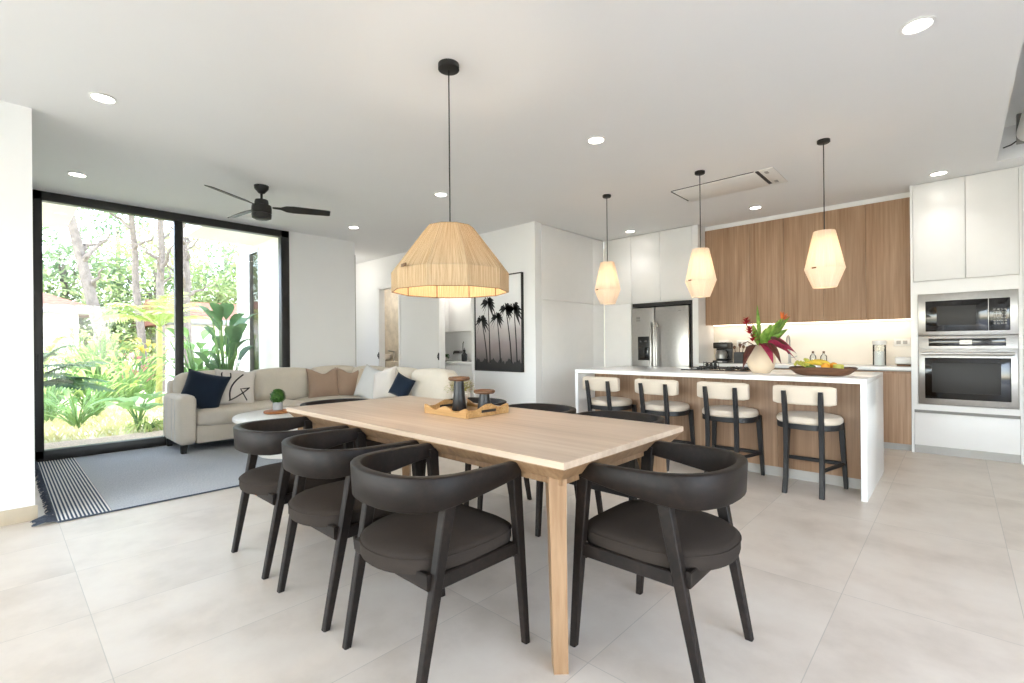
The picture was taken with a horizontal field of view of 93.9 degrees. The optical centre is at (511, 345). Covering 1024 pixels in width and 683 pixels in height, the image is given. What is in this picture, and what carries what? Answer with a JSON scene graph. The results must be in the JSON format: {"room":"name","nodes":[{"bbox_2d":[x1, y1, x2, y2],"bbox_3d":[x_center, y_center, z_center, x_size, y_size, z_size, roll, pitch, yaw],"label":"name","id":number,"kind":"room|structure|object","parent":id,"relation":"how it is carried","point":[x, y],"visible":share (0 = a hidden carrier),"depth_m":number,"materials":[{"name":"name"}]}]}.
{"room":"dining room","nodes":[
{"label":"dining room","id":0,"kind":"room"},
{"bbox_2d":[0,101,34,510],"bbox_3d":[-4.696,-0.204,3.594,2.470,2.830,1.465,-1,0,43],"label":"wall","id":1,"kind":"structure","parent":0,"point":[17,434],"depth_m":3.23,"materials":[{"name":"paint"}]},
{"bbox_2d":[0,505,37,526],"bbox_3d":[-3.770,1.153,2.752,0.015,0.100,1.478,-1,0,43],"label":"baseboard","id":2,"kind":"structure","parent":1,"relation":"attached to","point":[29,513],"depth_m":3.22,"materials":[{"name":"tile"}]},
{"bbox_2d":[42,202,273,245],"bbox_3d":[-7.325,-1.776,4.344,2.380,0.180,9.600,-1,0,43],"label":"sky","id":3,"kind":"structure","parent":0,"point":[53,215],"depth_m":7.18,"materials":[{"name":"white"}]},
{"bbox_2d":[34,189,355,368],"bbox_3d":[-3.791,-0.212,6.269,0.150,2.830,3.685,-1,0,43],"label":"wall","id":4,"kind":"structure","parent":0,"point":[321,269],"depth_m":7.16,"materials":[{"name":"paint"}]},
{"bbox_2d":[32,189,289,461],"bbox_3d":[-4.087,-0.205,5.900,0.120,2.822,2.596,-1,0,43],"label":"window frame","id":5,"kind":"structure","parent":4,"relation":"in","point":[38,196],"depth_m":5.55,"materials":[{"name":"black metal"}]},
{"bbox_2d":[239,237,278,371],"bbox_3d":[-4.026,-0.295,7.911,2.430,3.200,0.100,-1,0,43],"label":"wall","id":6,"kind":"structure","parent":0,"point":[268,250],"depth_m":7.88,"materials":[{"name":"white paint"}]},
{"bbox_2d":[248,248,259,370],"bbox_3d":[-4.426,-0.521,8.255,0.480,2.260,0.060,-1,0,43],"label":"window","id":7,"kind":"structure","parent":6,"relation":"in","point":[253,255],"depth_m":8.33,"materials":[{"name":"glass"}]},
{"bbox_2d":[384,289,398,360],"bbox_3d":[-2.165,-0.226,10.005,2.400,2.830,0.100,-1,0,43],"label":"wall","id":8,"kind":"structure","parent":0,"point":[391,299],"depth_m":10.35,"materials":[{"name":"white paint"}]},
{"bbox_2d":[356,221,542,404],"bbox_3d":[-1.641,-0.231,8.315,5.470,2.830,0.140,-1,0,43],"label":"wall","id":9,"kind":"structure","parent":0,"point":[517,248],"depth_m":7.08,"materials":[{"name":"paint"}]},
{"bbox_2d":[377,285,400,366],"bbox_3d":[-2.240,0.040,8.821,0.740,2.300,0.160,-1,0,43],"label":"trim","id":10,"kind":"structure","parent":9,"relation":"attached to","point":[380,290],"depth_m":9.02,"materials":[{"name":"white paint"}]},
{"bbox_2d":[437,298,474,396],"bbox_3d":[-0.872,0.028,7.547,0.880,2.300,0.160,-1,0,43],"label":"trim","id":11,"kind":"structure","parent":9,"relation":"attached to","point":[440,301],"depth_m":7.79,"materials":[{"name":"white paint"}]},
{"bbox_2d":[474,272,523,371],"bbox_3d":[-0.200,-0.313,6.846,0.953,1.370,0.043,-1,0,43],"label":"framed picture","id":12,"kind":"object","parent":9,"relation":"attached to","point":[498,320],"visible":0.95,"depth_m":6.79,"materials":[{"name":"black paper"}]},
{"bbox_2d":[445,332,470,360],"bbox_3d":[-0.414,-0.241,8.239,2.370,2.830,0.100,-1,0,43],"label":"wall","id":13,"kind":"structure","parent":0,"point":[454,341],"depth_m":8.71,"materials":[{"name":"paint"}]},
{"bbox_2d":[445,298,470,332],"bbox_3d":[-0.574,-0.940,8.081,2.340,1.390,0.320,-1,0,43],"label":"wall cabinet","id":14,"kind":"object","parent":13,"relation":"attached to","point":[457,310],"visible":0.09,"depth_m":8.20,"materials":[{"name":"white paint"}]},
{"bbox_2d":[0,0,1023,263],"bbox_3d":[-2.143,-1.821,3.072,12.100,0.360,14.800,-1,0,43],"label":"ceiling","id":15,"kind":"structure","parent":0,"point":[339,107],"depth_m":3.28,"materials":[{"name":"paint"}]},
{"bbox_2d":[204,184,329,220],"bbox_3d":[-2.664,-1.463,5.020,1.038,0.348,1.213,-1,0,43],"label":"ceiling fan","id":16,"kind":"object","parent":15,"relation":"hanging from","point":[261,210],"visible":1,"depth_m":4.89,"materials":[{"name":"black metal"}]},
{"bbox_2d":[391,58,508,297],"bbox_3d":[-0.372,-0.984,2.816,0.676,1.346,0.698,-1,0,43],"label":"pendant lamp","id":17,"kind":"object","parent":15,"relation":"hanging from","point":[449,259],"visible":1,"depth_m":2.61,"materials":[{"name":"beige wicker"}]},
{"bbox_2d":[595,194,620,304],"bbox_3d":[1.059,-1.065,5.316,0.282,1.208,0.283,-1,0,43],"label":"pendant","id":18,"kind":"object","parent":15,"relation":"hanging from","point":[607,288],"visible":1,"depth_m":5.23,"materials":[{"name":"beige fabric"}]},
{"bbox_2d":[685,170,716,297],"bbox_3d":[1.817,-1.072,4.611,0.282,1.208,0.283,-1,0,43],"label":"pendant","id":19,"kind":"object","parent":15,"relation":"hanging from","point":[701,279],"visible":1,"depth_m":4.53,"materials":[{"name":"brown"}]},
{"bbox_2d":[671,167,787,201],"bbox_3d":[2.267,-1.673,5.042,1.020,0.013,0.550,-1,0,43],"label":"ceiling vent","id":20,"kind":"object","parent":15,"relation":"in","point":[767,176],"visible":1,"depth_m":4.98,"materials":[{"name":"white plastic"}]},
{"bbox_2d":[804,138,845,288],"bbox_3d":[2.560,-1.079,3.920,0.282,1.208,0.283,-1,0,43],"label":"pendant","id":21,"kind":"object","parent":15,"relation":"hanging from","point":[825,266],"visible":1,"depth_m":3.84,"materials":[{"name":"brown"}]},
{"bbox_2d":[898,15,936,35],"bbox_3d":[2.124,-1.674,2.504,0.156,0.008,0.156,-1,0,43],"label":"recessed light","id":22,"kind":"object","parent":15,"relation":"in","point":[920,24],"visible":1,"depth_m":2.50,"materials":[{"name":"white plastic"}]},
{"bbox_2d":[0,448,1023,682],"bbox_3d":[-2.079,1.218,3.038,12.000,0.060,14.800,-1,0,43],"label":"floor","id":23,"kind":"structure","parent":0,"point":[921,580],"depth_m":2.20,"materials":[{"name":"tile"}]},
{"bbox_2d":[31,439,281,526],"bbox_3d":[-2.826,1.178,5.294,2.494,0.032,3.614,-1,0,43],"label":"area rug","id":24,"kind":"object","parent":23,"relation":"on","point":[74,488],"visible":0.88,"depth_m":4.31,"materials":[{"name":"grey fabric"}]},
{"bbox_2d":[232,407,297,458],"bbox_3d":[-2.432,0.962,5.304,1.160,0.436,1.160,-1,0,43],"label":"coffee table","id":25,"kind":"object","parent":24,"relation":"on","point":[256,415],"visible":0.25,"depth_m":5.00,"materials":[{"name":"white stone"}]},
{"bbox_2d":[163,365,469,453],"bbox_3d":[-2.326,0.735,5.736,2.636,0.888,2.588,-1,0,43],"label":"sectional sofa","id":26,"kind":"object","parent":24,"relation":"on","point":[184,424],"visible":0.38,"depth_m":5.63,"materials":[{"name":"fabric"}]},
{"bbox_2d":[181,368,230,408],"bbox_3d":[-3.591,0.531,5.560,0.556,0.531,0.228,-1,0,-17],"label":"throw pillow","id":27,"kind":"object","parent":26,"relation":"on","point":[208,389],"visible":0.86,"depth_m":5.52,"materials":[{"name":"blue fabric"}]},
{"bbox_2d":[173,370,244,392],"bbox_3d":[-3.655,0.532,5.858,0.255,0.459,0.825,-1,0,43],"label":"cushion","id":28,"kind":"object","parent":26,"relation":"on","point":[179,380],"depth_m":5.54,"materials":[{"name":"fabric"}]},
{"bbox_2d":[215,369,256,404],"bbox_3d":[-3.386,0.520,5.846,0.502,0.486,0.224,-1,0,-38],"label":"throw pillow","id":29,"kind":"object","parent":26,"relation":"on","point":[240,388],"visible":0.77,"depth_m":5.81,"materials":[{"name":"white fabric"}]},
{"bbox_2d":[221,372,249,400],"bbox_3d":[-3.356,0.503,5.796,0.316,0.352,0.040,7,-22,-39],"label":"print","id":30,"kind":"object","parent":29,"relation":"attached to","point":[238,387],"depth_m":5.81},
{"bbox_2d":[196,399,304,425],"bbox_3d":[-3.275,0.819,5.944,0.559,0.229,1.234,-1,0,43],"label":"seat cushion","id":31,"kind":"object","parent":26,"relation":"on","point":[222,415],"depth_m":5.56,"materials":[{"name":"fabric"}]},
{"bbox_2d":[253,367,308,400],"bbox_3d":[-3.113,0.527,6.440,0.255,0.459,0.815,-1,0,43],"label":"cushion","id":32,"kind":"object","parent":26,"relation":"on","point":[293,380],"depth_m":6.35,"materials":[{"name":"fabric"}]},
{"bbox_2d":[306,368,338,397],"bbox_3d":[-2.617,0.528,6.633,0.441,0.426,0.202,-1,0,-37],"label":"throw pillow","id":33,"kind":"object","parent":26,"relation":"on","point":[320,385],"visible":0.94,"depth_m":6.55,"materials":[{"name":"brown fabric"}]},
{"bbox_2d":[295,395,354,401],"bbox_3d":[-2.526,0.812,6.750,0.559,0.229,0.994,-1,0,43],"label":"seat cushion","id":34,"kind":"object","parent":26,"relation":"on","point":[304,398],"depth_m":6.49,"materials":[{"name":"fabric"}]},
{"bbox_2d":[311,365,354,373],"bbox_3d":[-2.606,0.523,6.986,0.255,0.459,0.725,-1,0,43],"label":"cushion","id":35,"kind":"object","parent":26,"relation":"on","point":[323,369],"depth_m":6.87,"materials":[{"name":"fabric"}]},
{"bbox_2d":[337,368,358,394],"bbox_3d":[-2.298,0.525,6.815,0.442,0.426,0.204,-1,0,-16],"label":"throw pillow","id":36,"kind":"object","parent":26,"relation":"on","point":[347,381],"visible":0.63,"depth_m":6.73,"materials":[{"name":"brown fabric"}]},
{"bbox_2d":[354,364,380,398],"bbox_3d":[-1.894,0.512,6.385,0.541,0.518,0.204,-1,0,36],"label":"throw pillow","id":37,"kind":"object","parent":26,"relation":"on","point":[364,389],"visible":0.69,"depth_m":6.35,"materials":[{"name":"grey fabric"}]},
{"bbox_2d":[352,365,386,372],"bbox_3d":[-2.002,0.518,6.813,0.815,0.459,0.275,-1,0,43],"label":"cushion","id":38,"kind":"object","parent":26,"relation":"on","point":[358,368],"depth_m":6.78,"materials":[{"name":"fabric"}]},
{"bbox_2d":[373,366,396,398],"bbox_3d":[-1.646,0.504,6.181,0.506,0.493,0.193,-1,0,33],"label":"throw pillow","id":39,"kind":"object","parent":26,"relation":"on","point":[383,380],"visible":0.83,"depth_m":6.11,"materials":[{"name":"white fabric"}]},
{"bbox_2d":[383,367,416,396],"bbox_3d":[-1.460,0.513,6.309,0.715,0.459,0.275,-1,0,43],"label":"cushion","id":40,"kind":"object","parent":26,"relation":"on","point":[407,372],"depth_m":6.09,"materials":[{"name":"fabric"}]},
{"bbox_2d":[388,372,415,396],"bbox_3d":[-1.335,0.502,5.796,0.359,0.354,0.153,-1,0,24],"label":"throw pillow","id":41,"kind":"object","parent":26,"relation":"on","point":[402,385],"visible":0.91,"depth_m":5.75,"materials":[{"name":"blue fabric"}]},
{"bbox_2d":[412,368,457,398],"bbox_3d":[-0.948,0.508,5.832,0.735,0.459,0.275,-1,0,43],"label":"cushion","id":42,"kind":"object","parent":26,"relation":"on","point":[430,382],"depth_m":5.66,"materials":[{"name":"fabric"}]},
{"bbox_2d":[231,416,357,579],"bbox_3d":[-1.270,0.814,2.752,0.577,0.735,0.561,-1,0,43],"label":"dining chair","id":43,"kind":"object","parent":23,"relation":"on","point":[271,483],"visible":0.61,"depth_m":2.53,"materials":[{"name":"brown wood"}]},
{"bbox_2d":[300,398,390,473],"bbox_3d":[-1.338,0.814,3.752,0.561,0.735,0.577,-1,0,43],"label":"dining chair","id":44,"kind":"object","parent":23,"relation":"on","point":[368,442],"visible":0.15,"depth_m":3.82,"materials":[{"name":"brown wood"}]},
{"bbox_2d":[277,428,423,631],"bbox_3d":[-0.787,0.809,2.302,0.577,0.735,0.561,-1,0,43],"label":"dining chair","id":45,"kind":"object","parent":23,"relation":"on","point":[331,509],"visible":0.53,"depth_m":2.08,"materials":[{"name":"brown wood"}]},
{"bbox_2d":[342,443,529,682],"bbox_3d":[-0.321,0.805,1.871,0.577,0.735,0.561,-1,0,43],"label":"dining chair","id":46,"kind":"object","parent":23,"relation":"on","point":[434,541],"visible":1,"depth_m":1.71,"materials":[{"name":"brown wood"}]},
{"bbox_2d":[445,360,471,396],"bbox_3d":[-0.585,0.725,8.050,2.355,0.900,0.400,-1,0,43],"label":"base cabinet","id":47,"kind":"object","parent":23,"relation":"on","point":[462,368],"visible":0.07,"depth_m":8.05,"materials":[{"name":"white paint"}]},
{"bbox_2d":[287,396,682,674],"bbox_3d":[-0.338,0.793,2.818,2.345,0.760,0.988,-1,0,43],"label":"dining table","id":48,"kind":"object","parent":23,"relation":"on","point":[551,448],"visible":0.62,"depth_m":2.15,"materials":[{"name":"brown wood"}]},
{"bbox_2d":[424,399,508,418],"bbox_3d":[-0.278,0.377,2.919,0.395,0.068,0.346,-1,0,43],"label":"serving tray","id":49,"kind":"object","parent":48,"relation":"on","point":[444,407],"visible":0.87,"depth_m":2.82,"materials":[{"name":"brown wood"}]},
{"bbox_2d":[448,376,469,410],"bbox_3d":[-0.326,0.296,2.942,0.132,0.205,0.132,-1,0,43],"label":"candle holder","id":50,"kind":"object","parent":49,"relation":"on","point":[459,402],"visible":0.94,"depth_m":2.91,"materials":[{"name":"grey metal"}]},
{"bbox_2d":[477,403,575,536],"bbox_3d":[0.144,0.801,3.303,0.577,0.735,0.561,-1,0,43],"label":"dining chair","id":51,"kind":"object","parent":23,"relation":"on","point":[535,406],"visible":0.03,"depth_m":3.29,"materials":[{"name":"brown wood"}]},
{"bbox_2d":[541,224,603,407],"bbox_3d":[0.736,-0.250,7.295,0.600,2.827,1.596,-1,0,43],"label":"pantry cabinet","id":52,"kind":"object","parent":23,"relation":"on","point":[572,312],"visible":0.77,"depth_m":6.94,"materials":[{"name":"white paint"}]},
{"bbox_2d":[583,376,636,411],"bbox_3d":[1.021,0.742,5.052,0.458,0.838,0.472,-1,0,43],"label":"bar stool","id":53,"kind":"object","parent":23,"relation":"on","point":[608,384],"visible":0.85,"depth_m":4.90,"materials":[{"name":"beige fabric"}]},
{"bbox_2d":[568,410,664,513],"bbox_3d":[0.609,0.797,2.870,0.577,0.735,0.561,-1,0,43],"label":"dining chair","id":54,"kind":"object","parent":23,"relation":"on","point":[625,415],"visible":0.03,"depth_m":3.01,"materials":[{"name":"brown wood"}]},
{"bbox_2d":[604,224,713,366],"bbox_3d":[2.231,-0.263,7.355,1.507,2.827,0.570,-1,0,43],"label":"tall cabinet","id":55,"kind":"object","parent":23,"relation":"on","point":[652,268],"visible":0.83,"depth_m":7.09,"materials":[{"name":"white paint"}]},
{"bbox_2d":[632,305,690,366],"bbox_3d":[2.334,0.277,7.198,0.895,1.685,0.645,-1,0,43],"label":"refrigerator","id":56,"kind":"object","parent":23,"relation":"on","point":[661,336],"visible":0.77,"depth_m":6.97,"materials":[{"name":"metal"}]},
{"bbox_2d":[570,441,753,682],"bbox_3d":[0.611,0.797,1.877,0.561,0.735,0.577,-1,0,43],"label":"dining chair","id":57,"kind":"object","parent":23,"relation":"on","point":[664,535],"visible":1,"depth_m":1.72,"materials":[{"name":"brown wood"}]},
{"bbox_2d":[635,378,694,471],"bbox_3d":[1.467,0.738,4.637,0.458,0.838,0.472,-1,0,43],"label":"bar stool","id":58,"kind":"object","parent":23,"relation":"on","point":[666,408],"visible":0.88,"depth_m":4.50,"materials":[{"name":"beige fabric"}]},
{"bbox_2d":[575,366,883,501],"bbox_3d":[2.014,0.702,4.769,2.590,0.900,1.083,-1,0,43],"label":"kitchen island","id":59,"kind":"object","parent":23,"relation":"on","point":[859,394],"visible":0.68,"depth_m":4.16,"materials":[{"name":"white stone"}]},
{"bbox_2d":[575,366,882,383],"bbox_3d":[2.010,0.271,4.769,2.590,0.038,1.083,-1,0,43],"label":"island countertop","id":60,"kind":"structure","parent":59,"relation":"on","point":[775,375],"depth_m":4.27,"materials":[{"name":"white stone"}]},
{"bbox_2d":[740,306,796,372],"bbox_3d":[2.254,-0.057,4.217,0.425,0.614,0.438,-1,0,43],"label":"flower vase","id":61,"kind":"object","parent":60,"relation":"on","point":[760,358],"visible":1,"depth_m":4.24,"materials":[{"name":"beige ceramic"}]},
{"bbox_2d":[789,366,857,375],"bbox_3d":[2.543,0.214,3.919,0.480,0.079,0.260,-1,0,40],"label":"fruit bowl","id":62,"kind":"object","parent":60,"relation":"on","point":[801,370],"visible":0.98,"depth_m":3.84,"materials":[{"name":"brown wood"}]},
{"bbox_2d":[697,381,764,475],"bbox_3d":[1.914,0.734,4.221,0.458,0.838,0.472,-1,0,43],"label":"bar stool","id":63,"kind":"object","parent":23,"relation":"on","point":[735,414],"visible":0.94,"depth_m":4.12,"materials":[{"name":"beige fabric"}]},
{"bbox_2d":[773,385,847,499],"bbox_3d":[2.360,0.730,3.805,0.458,0.838,0.472,-1,0,43],"label":"bar stool","id":64,"kind":"object","parent":23,"relation":"on","point":[819,421],"visible":1,"depth_m":3.69,"materials":[{"name":"beige fabric"}]},
{"bbox_2d":[854,370,911,450],"bbox_3d":[4.250,0.703,5.482,0.540,0.860,0.589,-1,0,43],"label":"base cabinet","id":65,"kind":"object","parent":23,"relation":"on","point":[897,398],"visible":0.41,"depth_m":5.17,"materials":[{"name":"brown wood"}]},
{"bbox_2d":[910,166,1023,464],"bbox_3d":[4.734,-0.285,5.011,0.816,2.827,0.590,-1,0,43],"label":"tall cabinet","id":66,"kind":"object","parent":23,"relation":"on","point":[966,231],"visible":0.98,"depth_m":4.78,"materials":[{"name":"white paint"}]},
{"bbox_2d":[918,289,1018,335],"bbox_3d":[4.686,-0.319,4.939,0.729,0.432,0.481,-1,0,43],"label":"microwave","id":67,"kind":"object","parent":66,"relation":"in","point":[992,312],"visible":1,"depth_m":4.75,"materials":[{"name":"metal"}]},
{"bbox_2d":[918,335,1019,408],"bbox_3d":[4.667,0.254,4.913,0.729,0.706,0.551,-1,0,43],"label":"oven","id":68,"kind":"object","parent":66,"relation":"in","point":[973,370],"visible":1,"depth_m":4.74,"materials":[{"name":"metal"}]},
{"bbox_3d":[3.023,0.714,6.624,0.628,0.860,0.589,-1,0,43],"label":"base cabinet","id":69,"kind":"object","parent":23,"relation":"on","visible":0},
{"bbox_2d":[699,362,910,370],"bbox_3d":[3.613,0.257,6.065,2.262,0.038,0.599,-1,0,43],"label":"countertop","id":70,"kind":"structure","parent":69,"relation":"on","point":[777,365],"depth_m":5.57,"materials":[{"name":"white stone"}]},
{"bbox_2d":[713,342,732,362],"bbox_3d":[2.960,0.102,6.684,0.234,0.285,0.223,-1,0,43],"label":"coffee maker","id":71,"kind":"object","parent":70,"relation":"on","point":[724,350],"visible":0.98,"depth_m":6.63,"materials":[{"name":"black plastic"}]},
{"bbox_2d":[603,249,910,366],"bbox_3d":[4.076,-0.281,6.143,7.200,2.830,0.150,-1,0,43],"label":"wall","id":72,"kind":"structure","parent":0,"point":[842,342],"depth_m":6.02,"materials":[{"name":"white paint"}]},
{"bbox_2d":[705,224,749,325],"bbox_3d":[3.083,-0.957,6.733,0.588,1.340,0.329,-1,0,43],"label":"upper cabinet","id":73,"kind":"object","parent":72,"relation":"attached to","point":[728,303],"visible":0.83,"depth_m":6.59,"materials":[{"name":"brown wood"}]},
{"bbox_2d":[705,192,909,230],"bbox_3d":[3.694,-1.663,6.169,2.262,0.058,0.315,-1,0,43],"label":"trim","id":74,"kind":"structure","parent":73,"relation":"on","point":[902,195],"depth_m":5.91,"materials":[{"name":"white paint"}]},
{"bbox_2d":[749,218,783,323],"bbox_3d":[3.449,-0.960,6.393,0.408,1.340,0.329,-1,0,43],"label":"upper cabinet","id":75,"kind":"object","parent":72,"relation":"attached to","point":[766,238],"visible":0.78,"depth_m":6.27,"materials":[{"name":"brown wood"}]},
{"bbox_2d":[783,212,826,322],"bbox_3d":[3.756,-0.963,6.106,0.428,1.340,0.329,-1,0,43],"label":"upper cabinet","id":76,"kind":"object","parent":72,"relation":"attached to","point":[804,303],"visible":0.73,"depth_m":6.01,"materials":[{"name":"brown wood"}]},
{"bbox_2d":[823,205,865,321],"bbox_3d":[4.067,-0.966,5.817,0.418,1.340,0.329,-1,0,43],"label":"upper cabinet","id":77,"kind":"object","parent":72,"relation":"attached to","point":[846,301],"visible":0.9,"depth_m":5.66,"materials":[{"name":"brown wood"}]},
{"bbox_2d":[865,197,910,319],"bbox_3d":[4.372,-0.968,5.533,0.410,1.340,0.329,-1,0,43],"label":"upper cabinet","id":78,"kind":"object","parent":72,"relation":"attached to","point":[887,223],"visible":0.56,"depth_m":5.41,"materials":[{"name":"brown wood"}]},
{"bbox_2d":[1022,164,1023,361],"bbox_3d":[5.703,-0.295,4.102,1.838,2.830,0.620,-1,0,43],"label":"wall","id":79,"kind":"structure","parent":0,"point":[1023,164],"depth_m":4.50,"materials":[{"name":"paint"}]},
{"label":"outside","id":80,"kind":"structure","parent":0,"visible":0},
{"bbox_2d":[44,363,166,442],"bbox_3d":[-0.495,1.304,14.133,100.000,0.060,100.000,-1,0,43],"label":"ground","id":81,"kind":"structure","parent":80,"point":[140,400],"depth_m":8.04,"materials":[{"name":"plant"}]},
{"bbox_2d":[43,293,88,390],"bbox_3d":[-17.526,-0.226,14.125,6.100,3.300,7.600,-1,0,43],"label":"house","id":82,"kind":"structure","parent":81,"relation":"on","point":[59,313],"depth_m":14.55,"materials":[{"name":"white paint"}]},
{"bbox_2d":[43,334,92,386],"bbox_3d":[-9.833,0.534,10.203,1.979,1.654,2.100,-1,0,-9],"label":"palm","id":83,"kind":"object","parent":81,"relation":"on","point":[48,347],"visible":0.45,"depth_m":9.98,"materials":[{"name":"green plant"}]},
{"bbox_2d":[44,357,104,422],"bbox_3d":[-7.743,0.772,8.048,1.623,1.148,1.430,-1,0,0],"label":"bush","id":84,"kind":"object","parent":81,"relation":"on","point":[52,389],"visible":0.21,"depth_m":8.04,"materials":[{"name":"green plant"}]},
{"bbox_2d":[43,327,114,397],"bbox_3d":[-10.465,0.467,11.559,1.619,1.802,1.515,-1,0,-2],"label":"bush","id":85,"kind":"object","parent":81,"relation":"on","point":[70,329],"visible":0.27,"depth_m":11.33,"materials":[{"name":"green plant"}]},
{"bbox_2d":[43,345,116,392],"bbox_3d":[-6.231,0.648,6.102,1.934,1.364,1.899,-1,0,-14],"label":"areca palm","id":86,"kind":"object","parent":81,"relation":"on","point":[76,383],"visible":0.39,"depth_m":6.25,"materials":[{"name":"green plant"}]},
{"bbox_2d":[44,380,125,428],"bbox_3d":[-6.925,0.963,7.640,1.364,0.754,1.436,-1,0,-2],"label":"bush","id":87,"kind":"object","parent":81,"relation":"on","point":[72,417],"visible":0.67,"depth_m":7.56,"materials":[{"name":"green plant"}]},
{"bbox_2d":[68,211,119,397],"bbox_3d":[-10.685,-2.254,11.901,2.312,7.299,4.966,-1,0,43],"label":"tree","id":88,"kind":"object","parent":81,"relation":"on","point":[88,283],"visible":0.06,"depth_m":11.94,"materials":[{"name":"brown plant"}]},
{"bbox_2d":[44,363,145,419],"bbox_3d":[-7.558,0.832,8.538,1.618,1.027,1.689,-1,0,43],"label":"bush","id":89,"kind":"object","parent":81,"relation":"on","point":[103,368],"visible":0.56,"depth_m":8.60,"materials":[{"name":"green plant"}]},
{"bbox_2d":[54,327,142,405],"bbox_3d":[-8.834,0.475,10.317,1.613,1.756,1.678,-1,0,43],"label":"bush","id":90,"kind":"object","parent":81,"relation":"on","point":[92,344],"visible":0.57,"depth_m":10.18,"materials":[{"name":"green plant"}]},
{"bbox_2d":[44,430,162,449],"bbox_3d":[-5.279,1.296,5.949,1.650,0.039,4.500,-1,0,43],"label":"gravel","id":91,"kind":"object","parent":81,"relation":"on","point":[153,433],"visible":0.11,"depth_m":6.48,"materials":[{"name":"beige gravel"}]},
{"bbox_2d":[42,222,169,364],"bbox_3d":[-17.705,-1.748,18.756,7.056,6.358,4.706,-1,0,-44],"label":"tree","id":92,"kind":"object","parent":81,"relation":"on","point":[64,269],"visible":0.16,"depth_m":18.79,"materials":[{"name":"green plant"}]},
{"bbox_2d":[43,208,194,370],"bbox_3d":[-19.060,-3.057,23.172,4.871,8.995,6.900,-1,0,43],"label":"tree","id":93,"kind":"object","parent":81,"relation":"on","point":[98,215],"visible":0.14,"depth_m":22.91,"materials":[{"name":"green plant"}]},
{"bbox_2d":[74,350,170,410],"bbox_3d":[-7.759,0.716,9.681,1.567,1.260,1.610,-1,0,18],"label":"bush","id":94,"kind":"object","parent":81,"relation":"on","point":[143,378],"visible":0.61,"depth_m":9.67,"materials":[{"name":"green plant"}]},
{"bbox_2d":[88,391,165,431],"bbox_3d":[-5.708,1.009,7.287,0.990,0.632,1.107,-1,0,-8],"label":"plant","id":95,"kind":"object","parent":81,"relation":"on","point":[126,403],"visible":0.9,"depth_m":7.22,"materials":[{"name":"green plant"}]},
{"bbox_2d":[109,212,157,390],"bbox_3d":[-11.229,-2.570,14.353,2.317,7.884,3.992,-1,0,43],"label":"tree","id":96,"kind":"object","parent":81,"relation":"on","point":[140,327],"visible":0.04,"depth_m":14.28,"materials":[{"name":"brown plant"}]},
{"bbox_2d":[115,416,162,433],"bbox_3d":[-5.511,1.260,7.299,0.870,0.318,0.948,-1,0,43],"label":"spider plant","id":97,"kind":"object","parent":81,"relation":"on","point":[147,425],"visible":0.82,"depth_m":7.18,"materials":[{"name":"green plant"}]},
{"bbox_2d":[43,222,236,368],"bbox_3d":[-14.425,-1.713,19.344,6.988,6.412,4.783,-1,0,-43],"label":"tree","id":98,"kind":"object","parent":81,"relation":"on","point":[151,244],"visible":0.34,"depth_m":18.71,"materials":[{"name":"green plant"}]},
{"bbox_2d":[84,292,211,403],"bbox_3d":[-7.925,0.063,10.583,2.320,2.557,2.037,-1,0,4],"label":"palm","id":99,"kind":"object","parent":81,"relation":"on","point":[167,315],"visible":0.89,"depth_m":10.41,"materials":[{"name":"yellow plant"}]},
{"bbox_2d":[115,338,184,397],"bbox_3d":[-9.175,0.586,12.083,1.361,1.542,1.503,-1,0,43],"label":"bush","id":100,"kind":"object","parent":81,"relation":"on","point":[140,347],"visible":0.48,"depth_m":12.04,"materials":[{"name":"green plant"}]},
{"bbox_2d":[131,220,172,391],"bbox_3d":[-10.034,-2.554,14.185,2.341,7.832,4.309,-1,0,43],"label":"tree","id":101,"kind":"object","parent":81,"relation":"on","point":[161,262],"visible":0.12,"depth_m":13.91,"materials":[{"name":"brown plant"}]},
{"bbox_2d":[125,241,239,314],"bbox_3d":[-14.018,-1.692,22.767,4.979,6.594,7.110,-1,0,43],"label":"tree","id":102,"kind":"object","parent":81,"relation":"on","point":[210,268],"visible":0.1,"depth_m":22.43,"materials":[{"name":"green plant"}]},
{"bbox_2d":[132,299,237,382],"bbox_3d":[-10.661,-0.162,20.031,6.100,3.050,7.500,-1,0,43],"label":"house","id":103,"kind":"structure","parent":81,"relation":"on","point":[196,325],"depth_m":16.78,"materials":[{"name":"paint"}]},
{"bbox_2d":[166,224,211,367],"bbox_3d":[-9.820,-2.474,14.781,2.426,7.669,4.742,-1,0,43],"label":"tree","id":104,"kind":"object","parent":81,"relation":"on","point":[187,283],"visible":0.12,"depth_m":14.51,"materials":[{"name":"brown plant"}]},
{"bbox_2d":[149,327,244,377],"bbox_3d":[-5.134,0.501,7.731,1.153,1.636,1.344,-1,0,20],"label":"heliconia","id":105,"kind":"object","parent":81,"relation":"on","point":[195,364],"visible":0.37,"depth_m":7.65,"materials":[{"name":"green plant"}]},
{"bbox_2d":[165,238,239,302],"bbox_3d":[-16.348,-3.111,27.404,6.947,9.056,4.732,-1,0,-38],"label":"tree","id":106,"kind":"object","parent":81,"relation":"on","point":[203,241],"visible":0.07,"depth_m":27.22,"materials":[{"name":"green plant"}]},
{"bbox_2d":[191,245,239,303],"bbox_3d":[-10.776,-1.827,21.823,6.781,6.502,4.912,-1,0,-44],"label":"tree","id":107,"kind":"object","parent":81,"relation":"on","point":[237,246],"visible":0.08,"depth_m":20.32,"materials":[{"name":"green plant"}]},
{"bbox_2d":[190,303,261,369],"bbox_3d":[-4.433,0.340,7.437,1.004,1.943,0.797,-1,0,-34],"label":"heliconia","id":108,"kind":"object","parent":81,"relation":"on","point":[232,337],"visible":0.66,"depth_m":7.33,"materials":[{"name":"green plant"}]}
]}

